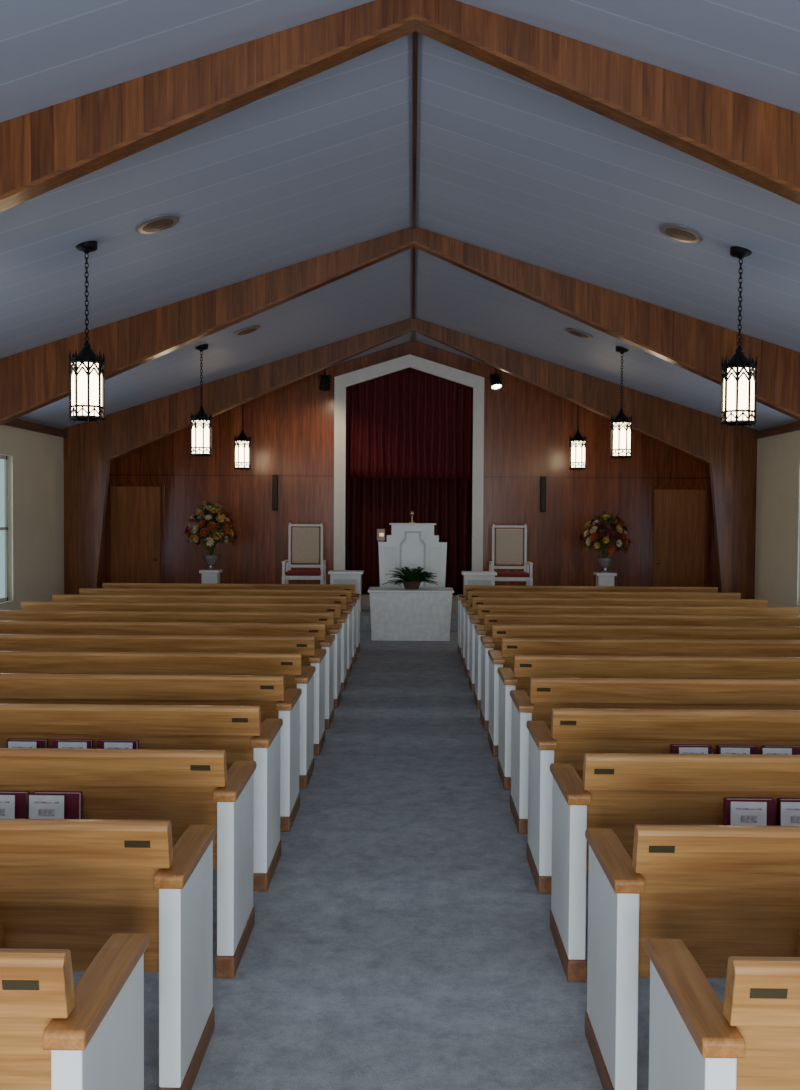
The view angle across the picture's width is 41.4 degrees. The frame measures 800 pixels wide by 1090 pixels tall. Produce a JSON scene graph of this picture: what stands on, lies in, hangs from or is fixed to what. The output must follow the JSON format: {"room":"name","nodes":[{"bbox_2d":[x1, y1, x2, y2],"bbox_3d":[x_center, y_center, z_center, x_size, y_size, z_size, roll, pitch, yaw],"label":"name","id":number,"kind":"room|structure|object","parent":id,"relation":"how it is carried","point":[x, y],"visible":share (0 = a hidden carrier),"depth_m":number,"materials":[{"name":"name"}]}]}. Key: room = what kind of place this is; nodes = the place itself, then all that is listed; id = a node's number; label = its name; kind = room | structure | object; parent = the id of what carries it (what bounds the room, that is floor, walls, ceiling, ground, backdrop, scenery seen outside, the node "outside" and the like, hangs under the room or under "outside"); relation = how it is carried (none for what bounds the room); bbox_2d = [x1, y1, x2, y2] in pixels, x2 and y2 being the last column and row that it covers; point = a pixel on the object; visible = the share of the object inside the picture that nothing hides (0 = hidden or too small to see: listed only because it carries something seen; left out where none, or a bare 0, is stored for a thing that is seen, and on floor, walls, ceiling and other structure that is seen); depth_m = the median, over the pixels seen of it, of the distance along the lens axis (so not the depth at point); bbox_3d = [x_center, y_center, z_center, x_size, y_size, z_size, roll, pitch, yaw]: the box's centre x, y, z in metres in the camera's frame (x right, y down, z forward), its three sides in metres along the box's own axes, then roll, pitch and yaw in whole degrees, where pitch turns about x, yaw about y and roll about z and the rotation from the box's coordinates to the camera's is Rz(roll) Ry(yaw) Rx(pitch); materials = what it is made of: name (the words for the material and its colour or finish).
{"room":"church","nodes":[
{"label":"church","id":0,"kind":"room"},
{"bbox_2d":[0,418,63,609],"bbox_3d":[-5.391,-0.104,8.764,0.160,2.909,23.400,0,2,1],"label":"wall","id":1,"kind":"structure","parent":0,"point":[35,460],"depth_m":15.16,"materials":[{"name":"beige paint"}]},
{"bbox_2d":[0,455,7,601],"bbox_3d":[-5.353,-0.207,13.813,0.060,1.960,1.100,0,2,1],"label":"window","id":2,"kind":"structure","parent":1,"relation":"in","point":[3,459],"depth_m":14.28,"materials":[{"name":"grey"}]},
{"bbox_2d":[2,418,65,437],"bbox_3d":[-5.300,-1.420,6.721,0.050,0.120,19.400,0,2,1],"label":"trim","id":3,"kind":"structure","parent":1,"relation":"attached to","point":[18,423],"depth_m":15.10,"materials":[{"name":"brown wood"}]},
{"bbox_2d":[99,516,105,587],"bbox_3d":[-5.199,-0.376,17.628,0.020,2.904,2.060,0,2,1],"label":"panelling","id":4,"kind":"object","parent":1,"relation":"attached to","point":[102,579],"visible":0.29,"depth_m":18.53,"materials":[{"name":"brown wood"}]},
{"bbox_2d":[72,631,725,1089],"bbox_3d":[0.034,1.446,8.699,11.310,0.120,23.900,0,2,1],"label":"floor","id":5,"kind":"structure","parent":0,"point":[401,938],"depth_m":4.13,"materials":[{"name":"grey carpet"}]},
{"bbox_2d":[0,933,148,1089],"bbox_3d":[-2.122,1.171,2.268,3.052,0.805,0.527,0,2,1],"label":"pew","id":6,"kind":"object","parent":5,"relation":"on","point":[55,1034],"visible":1,"depth_m":2.09,"materials":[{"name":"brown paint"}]},
{"bbox_2d":[0,818,216,1089],"bbox_3d":[-2.112,1.144,3.130,3.052,0.805,0.527,0,2,1],"label":"pew","id":7,"kind":"object","parent":5,"relation":"on","point":[71,884],"visible":1,"depth_m":2.95,"materials":[{"name":"brown wood"}]},
{"bbox_2d":[0,748,256,977],"bbox_3d":[-2.102,1.117,3.992,3.052,0.805,0.527,0,2,1],"label":"pew","id":8,"kind":"object","parent":5,"relation":"on","point":[185,788],"visible":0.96,"depth_m":3.77,"materials":[{"name":"brown wood"}]},
{"bbox_2d":[0,795,14,818],"bbox_3d":[-1.426,0.999,3.752,0.124,0.228,0.005,0,0,2],"label":"leaflet","id":9,"kind":"object","parent":8,"relation":"in","point":[7,802],"visible":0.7,"depth_m":3.75,"materials":[{"name":"paper"}]},
{"bbox_2d":[0,801,9,815],"bbox_3d":[-1.426,0.932,3.749,0.090,0.051,0.001,0,0,2],"label":"print","id":10,"kind":"object","parent":9,"relation":"attached to","point":[2,811],"depth_m":3.75},
{"bbox_2d":[0,791,28,818],"bbox_3d":[-1.417,0.997,3.789,0.172,0.230,0.036,0,1,1],"label":"hymnal","id":11,"kind":"object","parent":8,"relation":"in","point":[21,797],"visible":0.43,"depth_m":3.77,"materials":[{"name":"paper"}]},
{"bbox_2d":[29,795,63,818],"bbox_3d":[-1.251,1.000,3.750,0.124,0.228,0.006,0,0,1],"label":"leaflet","id":12,"kind":"object","parent":8,"relation":"in","point":[40,806],"visible":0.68,"depth_m":3.75,"materials":[{"name":"paper"}]},
{"bbox_2d":[34,802,58,815],"bbox_3d":[-1.251,0.933,3.747,0.090,0.051,0.001,0,0,1],"label":"print","id":13,"kind":"object","parent":12,"relation":"attached to","point":[41,812],"depth_m":3.75},
{"bbox_2d":[31,791,81,818],"bbox_3d":[-1.227,0.998,3.787,0.172,0.230,0.036,0,1,1],"label":"hymnal","id":14,"kind":"object","parent":8,"relation":"in","point":[72,799],"visible":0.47,"depth_m":3.77,"materials":[{"name":"paper"}]},
{"bbox_2d":[0,704,282,890],"bbox_3d":[-2.092,1.090,4.853,3.052,0.805,0.527,0,2,1],"label":"pew","id":15,"kind":"object","parent":5,"relation":"on","point":[239,731],"visible":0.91,"depth_m":4.63,"materials":[{"name":"brown wood"}]},
{"bbox_2d":[8,741,36,747],"bbox_3d":[-1.646,0.970,4.616,0.124,0.228,0.006,0,0,2],"label":"leaflet","id":16,"kind":"object","parent":15,"relation":"in","point":[11,744],"visible":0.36,"depth_m":4.61,"materials":[{"name":"paper"}]},
{"bbox_2d":[6,739,47,747],"bbox_3d":[-1.637,0.969,4.653,0.172,0.230,0.036,0,1,1],"label":"hymnal","id":17,"kind":"object","parent":15,"relation":"in","point":[41,743],"visible":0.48,"depth_m":4.63,"materials":[{"name":"paper"}]},
{"bbox_2d":[52,739,92,748],"bbox_3d":[-1.437,0.970,4.651,0.172,0.230,0.036,0,1,1],"label":"hymnal","id":18,"kind":"object","parent":15,"relation":"in","point":[55,741],"visible":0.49,"depth_m":4.63,"materials":[{"name":"paper"}]},
{"bbox_2d":[58,742,86,748],"bbox_3d":[-1.426,0.972,4.614,0.124,0.228,0.005,0,0,1],"label":"leaflet","id":19,"kind":"object","parent":15,"relation":"in","point":[70,745],"visible":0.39,"depth_m":4.61,"materials":[{"name":"paper"}]},
{"bbox_2d":[97,739,138,748],"bbox_3d":[-1.237,0.971,4.648,0.172,0.230,0.036,0,1,1],"label":"hymnal","id":20,"kind":"object","parent":15,"relation":"in","point":[100,743],"visible":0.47,"depth_m":4.63,"materials":[{"name":"paper"}]},
{"bbox_2d":[104,742,132,748],"bbox_3d":[-1.226,0.973,4.611,0.124,0.228,0.006,0,0,2],"label":"leaflet","id":21,"kind":"object","parent":15,"relation":"in","point":[107,745],"visible":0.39,"depth_m":4.61,"materials":[{"name":"paper"}]},
{"bbox_2d":[0,673,301,831],"bbox_3d":[-2.082,1.063,5.715,3.052,0.805,0.527,0,2,1],"label":"pew","id":22,"kind":"object","parent":5,"relation":"on","point":[268,692],"visible":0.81,"depth_m":5.49,"materials":[{"name":"brown wood"}]},
{"bbox_2d":[0,651,315,787],"bbox_3d":[-2.072,1.037,6.576,3.052,0.805,0.527,0,2,1],"label":"pew","id":23,"kind":"object","parent":5,"relation":"on","point":[289,665],"visible":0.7,"depth_m":6.35,"materials":[{"name":"brown wood"}]},
{"bbox_2d":[0,634,325,754],"bbox_3d":[-2.062,1.010,7.438,3.052,0.805,0.527,0,2,1],"label":"pew","id":24,"kind":"object","parent":5,"relation":"on","point":[305,645],"visible":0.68,"depth_m":7.21,"materials":[{"name":"brown wood"}]},
{"bbox_2d":[0,621,334,728],"bbox_3d":[-2.053,0.983,8.299,3.052,0.805,0.527,0,2,1],"label":"pew","id":25,"kind":"object","parent":5,"relation":"on","point":[322,641],"visible":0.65,"depth_m":8.07,"materials":[{"name":"brown wood"}]},
{"bbox_2d":[0,610,341,707],"bbox_3d":[-2.043,0.957,9.161,3.052,0.805,0.527,0,2,1],"label":"pew","id":26,"kind":"object","parent":5,"relation":"on","point":[327,618],"visible":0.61,"depth_m":8.94,"materials":[{"name":"brown wood"}]},
{"bbox_2d":[21,601,347,690],"bbox_3d":[-2.033,0.930,10.022,3.052,0.805,0.527,0,2,1],"label":"pew","id":27,"kind":"object","parent":5,"relation":"on","point":[339,618],"visible":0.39,"depth_m":9.80,"materials":[{"name":"brown wood"}]},
{"bbox_2d":[52,594,352,676],"bbox_3d":[-2.023,0.903,10.884,3.052,0.805,0.527,0,2,1],"label":"pew","id":28,"kind":"object","parent":5,"relation":"on","point":[341,600],"visible":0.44,"depth_m":10.66,"materials":[{"name":"brown wood"}]},
{"bbox_2d":[79,588,356,663],"bbox_3d":[-2.013,0.876,11.745,3.052,0.805,0.527,0,2,1],"label":"pew","id":29,"kind":"object","parent":5,"relation":"on","point":[98,591],"visible":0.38,"depth_m":11.52,"materials":[{"name":"brown wood"}]},
{"bbox_2d":[102,583,360,653],"bbox_3d":[-2.003,0.849,12.607,3.052,0.805,0.527,0,2,1],"label":"pew","id":30,"kind":"object","parent":5,"relation":"on","point":[354,596],"visible":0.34,"depth_m":12.38,"materials":[{"name":"brown wood"}]},
{"bbox_2d":[360,595,457,630],"bbox_3d":[0.132,1.038,16.690,8.100,0.200,3.900,0,2,1],"label":"platform","id":31,"kind":"object","parent":5,"relation":"on","point":[365,617],"depth_m":14.97,"materials":[{"name":"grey carpet"}]},
{"bbox_2d":[199,569,221,583],"bbox_3d":[-3.136,0.651,17.566,0.330,0.480,0.330,0,2,1],"label":"pedestal","id":32,"kind":"object","parent":31,"relation":"on","point":[208,576],"visible":0.53,"depth_m":17.43,"materials":[{"name":"white paint"}]},
{"bbox_2d":[180,501,242,569],"bbox_3d":[-3.106,-0.167,17.528,0.932,1.157,0.848,-1,2,-28],"label":"flower arrangement","id":33,"kind":"object","parent":32,"relation":"on","point":[217,515],"visible":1,"depth_m":17.45,"materials":[{"name":"multicoloured plant"}]},
{"bbox_2d":[282,523,325,583],"bbox_3d":[-1.557,0.274,17.241,0.670,1.272,0.530,0,2,1],"label":"chair","id":34,"kind":"object","parent":31,"relation":"on","point":[305,540],"visible":0.85,"depth_m":17.43,"materials":[{"name":"white fabric"}]},
{"bbox_2d":[285,570,320,575],"bbox_3d":[-1.558,0.453,17.211,0.560,0.064,0.460,0,2,1],"label":"seat cushion","id":35,"kind":"object","parent":34,"relation":"on","point":[288,572],"depth_m":16.99,"materials":[{"name":"red fabric"}]},
{"bbox_2d":[292,527,318,563],"bbox_3d":[-1.553,0.006,17.453,0.450,0.595,0.050,0,2,1],"label":"cushion","id":36,"kind":"object","parent":34,"relation":"on","point":[305,540],"depth_m":17.43,"materials":[{"name":"beige fabric"}]},
{"bbox_2d":[328,570,363,611],"bbox_3d":[-0.789,0.674,15.498,0.500,0.590,0.380,0,2,1],"label":"base cabinet","id":37,"kind":"object","parent":31,"relation":"on","point":[350,577],"visible":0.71,"depth_m":15.33,"materials":[{"name":"white paint"}]},
{"bbox_2d":[378,523,446,586],"bbox_3d":[0.185,0.323,15.636,1.000,1.295,0.560,0,2,1],"label":"pulpit","id":38,"kind":"object","parent":31,"relation":"on","point":[411,545],"visible":0.7,"depth_m":15.38,"materials":[{"name":"white paint"}]},
{"bbox_2d":[461,571,496,593],"bbox_3d":[1.151,0.687,15.477,0.500,0.590,0.380,0,2,1],"label":"side table","id":39,"kind":"object","parent":31,"relation":"on","point":[469,577],"visible":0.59,"depth_m":15.31,"materials":[{"name":"white paint"}]},
{"bbox_2d":[489,524,532,585],"bbox_3d":[1.793,0.296,17.203,0.670,1.272,0.530,0,2,1],"label":"chair","id":40,"kind":"object","parent":31,"relation":"on","point":[509,542],"visible":0.72,"depth_m":17.39,"materials":[{"name":"white fabric"}]},
{"bbox_2d":[495,528,522,564],"bbox_3d":[1.797,0.028,17.415,0.450,0.595,0.050,0,2,1],"label":"cushion","id":41,"kind":"object","parent":40,"relation":"on","point":[509,542],"depth_m":17.39,"materials":[{"name":"beige fabric"}]},
{"bbox_2d":[495,572,528,576],"bbox_3d":[1.791,0.475,17.174,0.560,0.064,0.460,0,2,1],"label":"seat cushion","id":42,"kind":"object","parent":40,"relation":"on","point":[499,574],"depth_m":16.95,"materials":[{"name":"red fabric"}]},
{"bbox_2d":[594,572,616,585],"bbox_3d":[3.384,0.693,17.492,0.330,0.480,0.330,0,2,1],"label":"pedestal","id":43,"kind":"object","parent":31,"relation":"on","point":[602,579],"visible":0.46,"depth_m":17.36,"materials":[{"name":"white paint"}]},
{"bbox_2d":[574,511,633,572],"bbox_3d":[3.376,-0.060,17.455,0.994,1.026,0.805,0,2,1],"label":"flower arrangement","id":44,"kind":"object","parent":43,"relation":"on","point":[605,523],"visible":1,"depth_m":17.36,"materials":[{"name":"multicoloured plant"}]},
{"bbox_2d":[368,587,453,640],"bbox_3d":[0.142,0.899,13.909,1.110,0.650,0.610,0,2,1],"label":"table","id":45,"kind":"object","parent":5,"relation":"on","point":[397,613],"visible":1,"depth_m":13.63,"materials":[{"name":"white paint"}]},
{"bbox_2d":[382,567,437,588],"bbox_3d":[0.135,0.429,13.883,0.752,0.293,0.764,1,2,6],"label":"potted fern","id":46,"kind":"object","parent":45,"relation":"on","point":[411,580],"visible":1,"depth_m":13.78,"materials":[{"name":"green plant"}]},
{"bbox_2d":[403,581,420,588],"bbox_3d":[0.154,0.520,13.882,0.260,0.110,0.260,0,2,1],"label":"pot","id":47,"kind":"object","parent":46,"relation":"on","point":[408,584],"depth_m":13.79,"materials":[{"name":"brown ceramic"}]},
{"bbox_2d":[457,585,717,653],"bbox_3d":[2.216,0.877,12.559,3.052,0.805,0.527,0,2,1],"label":"pew","id":48,"kind":"object","parent":5,"relation":"on","point":[467,588],"visible":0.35,"depth_m":12.34,"materials":[{"name":"brown wood"}]},
{"bbox_2d":[461,591,740,664],"bbox_3d":[2.206,0.903,11.698,3.052,0.805,0.527,0,2,1],"label":"pew","id":49,"kind":"object","parent":5,"relation":"on","point":[525,594],"visible":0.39,"depth_m":11.47,"materials":[{"name":"brown wood"}]},
{"bbox_2d":[464,597,767,677],"bbox_3d":[2.196,0.930,10.836,3.052,0.805,0.527,0,2,1],"label":"pew","id":50,"kind":"object","parent":5,"relation":"on","point":[477,601],"visible":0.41,"depth_m":10.62,"materials":[{"name":"brown wood"}]},
{"bbox_2d":[469,605,798,691],"bbox_3d":[2.186,0.957,9.975,3.052,0.805,0.527,0,2,1],"label":"pew","id":51,"kind":"object","parent":5,"relation":"on","point":[482,609],"visible":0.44,"depth_m":9.75,"materials":[{"name":"brown wood"}]},
{"bbox_2d":[474,614,799,708],"bbox_3d":[2.176,0.984,9.113,3.052,0.805,0.527,0,2,1],"label":"pew","id":52,"kind":"object","parent":5,"relation":"on","point":[490,619],"visible":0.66,"depth_m":8.89,"materials":[{"name":"brown wood"}]},
{"bbox_2d":[480,624,799,730],"bbox_3d":[2.166,1.010,8.252,3.052,0.805,0.527,0,2,1],"label":"pew","id":53,"kind":"object","parent":5,"relation":"on","point":[499,631],"visible":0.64,"depth_m":8.03,"materials":[{"name":"brown wood"}]},
{"bbox_2d":[488,638,799,756],"bbox_3d":[2.156,1.037,7.390,3.052,0.805,0.527,0,2,1],"label":"pew","id":54,"kind":"object","parent":5,"relation":"on","point":[511,647],"visible":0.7,"depth_m":7.18,"materials":[{"name":"brown wood"}]},
{"bbox_2d":[497,655,799,789],"bbox_3d":[2.146,1.064,6.528,3.052,0.805,0.527,0,2,1],"label":"pew","id":55,"kind":"object","parent":5,"relation":"on","point":[525,666],"visible":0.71,"depth_m":6.32,"materials":[{"name":"brown wood"}]},
{"bbox_2d":[510,677,799,833],"bbox_3d":[2.136,1.091,5.667,3.052,0.805,0.527,0,2,1],"label":"pew","id":56,"kind":"object","parent":5,"relation":"on","point":[546,693],"visible":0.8,"depth_m":5.46,"materials":[{"name":"brown wood"}]},
{"bbox_2d":[526,708,799,893],"bbox_3d":[2.126,1.117,4.805,3.052,0.805,0.527,0,2,1],"label":"pew","id":57,"kind":"object","parent":5,"relation":"on","point":[575,732],"visible":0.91,"depth_m":4.61,"materials":[{"name":"brown wood"}]},
{"bbox_2d":[670,744,711,753],"bbox_3d":[1.268,0.987,4.620,0.172,0.230,0.036,0,1,1],"label":"hymnal","id":58,"kind":"object","parent":57,"relation":"in","point":[674,748],"visible":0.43,"depth_m":4.60,"materials":[{"name":"paper"}]},
{"bbox_2d":[679,747,707,753],"bbox_3d":[1.269,0.989,4.583,0.124,0.228,0.006,0,0,1],"label":"bulletin","id":59,"kind":"object","parent":57,"relation":"in","point":[682,750],"visible":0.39,"depth_m":4.58,"materials":[{"name":"paper"}]},
{"bbox_2d":[721,748,749,753],"bbox_3d":[1.449,0.990,4.581,0.124,0.228,0.006,0,0,2],"label":"bulletin","id":60,"kind":"object","parent":57,"relation":"in","point":[723,750],"visible":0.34,"depth_m":4.58,"materials":[{"name":"paper"}]},
{"bbox_2d":[716,745,757,753],"bbox_3d":[1.468,0.989,4.618,0.172,0.230,0.036,0,1,1],"label":"hymnal","id":61,"kind":"object","parent":57,"relation":"in","point":[753,748],"visible":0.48,"depth_m":4.60,"materials":[{"name":"paper"}]},
{"bbox_2d":[762,748,791,754],"bbox_3d":[1.629,0.992,4.579,0.124,0.228,0.006,0,0,2],"label":"bulletin","id":62,"kind":"object","parent":57,"relation":"in","point":[765,751],"visible":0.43,"depth_m":4.58,"materials":[{"name":"paper"}]},
{"bbox_2d":[762,745,799,754],"bbox_3d":[1.668,0.990,4.615,0.172,0.230,0.036,0,1,1],"label":"hymnal","id":63,"kind":"object","parent":57,"relation":"in","point":[795,748],"visible":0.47,"depth_m":4.60,"materials":[{"name":"paper"}]},
{"bbox_2d":[550,753,799,981],"bbox_3d":[2.116,1.144,3.944,3.052,0.805,0.527,0,2,1],"label":"pew","id":64,"kind":"object","parent":5,"relation":"on","point":[618,792],"visible":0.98,"depth_m":3.75,"materials":[{"name":"brown wood"}]},
{"bbox_2d":[730,802,766,825],"bbox_3d":[1.224,1.016,3.722,0.124,0.228,0.006,0,0,2],"label":"bulletin","id":65,"kind":"object","parent":64,"relation":"in","point":[742,813],"visible":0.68,"depth_m":3.72,"materials":[{"name":"paper"}]},
{"bbox_2d":[736,808,761,822],"bbox_3d":[1.224,0.949,3.719,0.090,0.051,0.001,0,0,2],"label":"print","id":66,"kind":"object","parent":65,"relation":"attached to","point":[744,819],"depth_m":3.72},
{"bbox_2d":[723,797,774,825],"bbox_3d":[1.238,1.014,3.759,0.172,0.230,0.036,0,1,1],"label":"hymnal","id":67,"kind":"object","parent":64,"relation":"in","point":[727,800],"visible":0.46,"depth_m":3.74,"materials":[{"name":"paper"}]},
{"bbox_2d":[777,798,799,825],"bbox_3d":[1.428,1.015,3.756,0.172,0.230,0.036,0,1,1],"label":"hymnal","id":68,"kind":"object","parent":64,"relation":"in","point":[779,800],"visible":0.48,"depth_m":3.76,"materials":[{"name":"paper"}]},
{"bbox_2d":[781,802,799,825],"bbox_3d":[1.399,1.017,3.720,0.124,0.228,0.006,0,0,1],"label":"bulletin","id":69,"kind":"object","parent":64,"relation":"in","point":[790,811],"visible":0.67,"depth_m":3.72,"materials":[{"name":"paper"}]},
{"bbox_2d":[786,809,799,822],"bbox_3d":[1.399,0.950,3.717,0.090,0.051,0.001,0,0,1],"label":"print","id":70,"kind":"object","parent":69,"relation":"attached to","point":[794,819],"depth_m":3.72},
{"bbox_2d":[585,824,799,1089],"bbox_3d":[2.107,1.171,3.082,3.052,0.805,0.527,0,2,1],"label":"pew","id":71,"kind":"object","parent":5,"relation":"on","point":[724,891],"visible":1,"depth_m":2.93,"materials":[{"name":"brown wood"}]},
{"bbox_2d":[645,939,799,1089],"bbox_3d":[2.097,1.198,2.221,3.052,0.805,0.527,0,2,1],"label":"pew","id":72,"kind":"object","parent":5,"relation":"on","point":[751,1041],"visible":1,"depth_m":2.07,"materials":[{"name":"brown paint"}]},
{"bbox_2d":[0,0,799,429],"bbox_3d":[0.113,-2.363,8.630,12.000,2.052,23.800,0,2,1],"label":"ceiling","id":73,"kind":"structure","parent":0,"point":[320,164],"depth_m":8.40,"materials":[{"name":"paint"}]},
{"bbox_2d":[69,240,104,423],"bbox_3d":[-2.542,-1.728,8.600,0.264,1.465,0.268,0,2,1],"label":"pendant lantern","id":74,"kind":"object","parent":73,"relation":"hanging from","point":[86,370],"visible":1,"depth_m":8.53,"materials":[{"name":"black metal"}]},
{"bbox_2d":[136,214,178,233],"bbox_3d":[-1.964,-2.600,8.587,0.353,0.123,0.354,2,2,43],"label":"ceiling speaker","id":75,"kind":"object","parent":73,"relation":"attached to","point":[158,223],"visible":1,"depth_m":8.54,"materials":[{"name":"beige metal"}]},
{"bbox_2d":[142,219,172,231],"bbox_3d":[-1.961,-2.591,8.587,0.256,0.028,0.256,-17,2,1],"label":"grille","id":76,"kind":"object","parent":75,"relation":"attached to","point":[156,225],"depth_m":8.56,"materials":[{"name":"orange metal"}]},
{"bbox_2d":[190,344,211,457],"bbox_3d":[-2.563,-1.861,13.679,0.264,1.465,0.268,0,2,1],"label":"pendant lantern","id":77,"kind":"object","parent":73,"relation":"hanging from","point":[201,424],"visible":0.99,"depth_m":13.61,"materials":[{"name":"white glass"}]},
{"bbox_2d":[234,404,250,470],"bbox_3d":[-2.581,-1.957,17.378,0.264,1.465,0.268,0,2,1],"label":"pendant lantern","id":78,"kind":"object","parent":73,"relation":"hanging from","point":[242,444],"visible":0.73,"depth_m":17.31,"materials":[{"name":"black metal"}]},
{"bbox_2d":[233,325,259,335],"bbox_3d":[-1.957,-2.739,13.545,0.353,0.123,0.354,2,2,43],"label":"ceiling speaker","id":79,"kind":"object","parent":73,"relation":"attached to","point":[247,330],"visible":1,"depth_m":13.47,"materials":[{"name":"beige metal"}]},
{"bbox_2d":[318,369,330,390],"bbox_3d":[-1.234,-2.819,17.444,0.214,0.572,0.241,0,2,1],"label":"spotlight","id":80,"kind":"object","parent":73,"relation":"hanging from","point":[324,385],"visible":0.84,"depth_m":17.39,"materials":[{"name":"black metal"}]},
{"bbox_2d":[0,0,799,211],"bbox_3d":[0.021,-0.864,6.191,10.710,4.653,0.154,0,2,1],"label":"roof beam","id":81,"kind":"structure","parent":73,"relation":"attached to","point":[755,141],"depth_m":6.07,"materials":[{"name":"brown wood"}]},
{"bbox_2d":[0,226,799,424],"bbox_3d":[0.079,-1.020,11.239,10.710,4.653,0.154,0,2,1],"label":"roof beam","id":82,"kind":"structure","parent":73,"relation":"attached to","point":[33,379],"depth_m":11.12,"materials":[{"name":"brown wood"}]},
{"bbox_2d":[63,318,757,598],"bbox_3d":[0.139,-1.182,16.436,10.710,4.653,0.154,0,2,1],"label":"roof beam","id":83,"kind":"structure","parent":73,"relation":"attached to","point":[730,453],"depth_m":16.34,"materials":[{"name":"brown wood"}]},
{"bbox_2d":[412,31,417,341],"bbox_3d":[0.108,-3.221,7.703,0.032,0.030,21.600,0,2,1],"label":"trim","id":84,"kind":"structure","parent":73,"relation":"attached to","point":[415,34],"depth_m":8.57,"materials":[{"name":"brown wood"}]},
{"bbox_2d":[489,368,501,389],"bbox_3d":[1.573,-2.830,17.392,0.195,0.570,0.233,-1,2,-37],"label":"spotlight","id":85,"kind":"object","parent":73,"relation":"hanging from","point":[496,384],"visible":0.8,"depth_m":17.37,"materials":[{"name":"black metal"}]},
{"bbox_2d":[569,405,585,470],"bbox_3d":[2.909,-1.950,17.316,0.264,1.465,0.268,0,2,1],"label":"pendant lantern","id":86,"kind":"object","parent":73,"relation":"hanging from","point":[577,451],"visible":0.74,"depth_m":17.24,"materials":[{"name":"white glass"}]},
{"bbox_2d":[566,328,592,338],"bbox_3d":[2.300,-2.714,13.597,0.345,0.123,0.359,0,2,-5],"label":"ceiling speaker","id":87,"kind":"object","parent":73,"relation":"attached to","point":[575,332],"visible":1,"depth_m":13.53,"materials":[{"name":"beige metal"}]},
{"bbox_2d":[610,346,631,459],"bbox_3d":[2.867,-1.838,13.717,0.264,1.465,0.268,0,2,1],"label":"pendant lantern","id":88,"kind":"object","parent":73,"relation":"hanging from","point":[621,426],"visible":1,"depth_m":13.65,"materials":[{"name":"white glass"}]},
{"bbox_2d":[659,223,702,242],"bbox_3d":[2.293,-2.544,8.649,0.345,0.123,0.359,0,2,-5],"label":"ceiling speaker","id":89,"kind":"object","parent":73,"relation":"attached to","point":[678,232],"visible":1,"depth_m":8.60,"materials":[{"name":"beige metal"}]},
{"bbox_2d":[665,228,695,240],"bbox_3d":[2.289,-2.534,8.650,0.256,0.028,0.256,18,2,0],"label":"grille","id":90,"kind":"object","parent":89,"relation":"attached to","point":[680,234],"depth_m":8.62,"materials":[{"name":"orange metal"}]},
{"bbox_2d":[720,246,757,428],"bbox_3d":[2.769,-1.694,8.640,0.264,1.465,0.268,0,2,1],"label":"pendant lantern","id":91,"kind":"object","parent":73,"relation":"hanging from","point":[739,375],"visible":1,"depth_m":8.57,"materials":[{"name":"white glass"}]},
{"bbox_2d":[346,478,471,570],"bbox_3d":[0.167,-1.075,19.485,2.580,4.250,1.580,0,2,1],"label":"wall","id":92,"kind":"structure","parent":0,"point":[346,478],"depth_m":19.86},
{"bbox_2d":[346,478,471,594],"bbox_3d":[0.167,-1.005,19.324,2.282,4.080,0.135,0,2,1],"label":"curtain","id":93,"kind":"object","parent":92,"relation":"hanging from","point":[372,503],"visible":0.27,"depth_m":19.33,"materials":[{"name":"red fabric"}]},
{"bbox_2d":[346,369,472,477],"bbox_3d":[0.169,-2.188,18.777,2.283,2.000,0.102,0,2,1],"label":"curtain","id":94,"kind":"object","parent":92,"relation":"hanging from","point":[408,423],"visible":0.88,"depth_m":18.78,"materials":[{"name":"red fabric"}]},
{"bbox_2d":[106,341,713,586],"bbox_3d":[0.164,-1.249,18.630,10.710,4.652,0.120,0,2,1],"label":"wall","id":95,"kind":"structure","parent":0,"point":[528,428],"depth_m":18.57,"materials":[{"name":"brown wood"}]},
{"bbox_2d":[107,483,163,582],"bbox_3d":[-4.650,-0.022,18.613,1.000,2.140,0.100,0,2,1],"label":"door","id":96,"kind":"structure","parent":95,"relation":"in","point":[135,513],"depth_m":18.63,"materials":[{"name":"brown wood"}]},
{"bbox_2d":[272,475,277,509],"bbox_3d":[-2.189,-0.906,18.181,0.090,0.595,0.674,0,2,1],"label":"speaker","id":97,"kind":"object","parent":95,"relation":"attached to","point":[274,477],"visible":1,"depth_m":18.17},
{"bbox_2d":[334,354,483,570],"bbox_3d":[0.153,-1.220,18.535,2.610,4.200,0.070,0,2,1],"label":"trim","id":98,"kind":"structure","parent":95,"relation":"attached to","point":[341,382],"depth_m":18.48,"materials":[{"name":"white paint"}]},
{"bbox_2d":[540,476,545,511],"bbox_3d":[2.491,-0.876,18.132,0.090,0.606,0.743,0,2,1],"label":"speaker","id":99,"kind":"object","parent":95,"relation":"attached to","point":[542,478],"visible":1,"depth_m":18.07},
{"bbox_2d":[649,486,708,586],"bbox_3d":[4.880,0.040,18.505,1.020,2.140,0.100,0,2,1],"label":"door","id":100,"kind":"structure","parent":95,"relation":"in","point":[679,519],"depth_m":18.53,"materials":[{"name":"brown wood"}]},
{"bbox_2d":[755,421,799,615],"bbox_3d":[5.479,-0.052,8.640,0.160,2.944,23.400,0,2,1],"label":"wall","id":101,"kind":"structure","parent":0,"point":[777,543],"depth_m":15.31,"materials":[{"name":"beige paint"}]},
{"bbox_2d":[713,529,719,592],"bbox_3d":[5.491,-0.325,17.506,0.020,2.939,2.060,0,2,1],"label":"panelling","id":102,"kind":"object","parent":101,"relation":"attached to","point":[715,566],"visible":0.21,"depth_m":18.43,"materials":[{"name":"brown wood"}]},
{"bbox_2d":[754,421,799,438],"bbox_3d":[5.359,-1.387,6.599,0.050,0.120,19.400,0,2,1],"label":"trim","id":103,"kind":"structure","parent":101,"relation":"attached to","point":[794,426],"depth_m":15.25,"materials":[{"name":"brown wood"}]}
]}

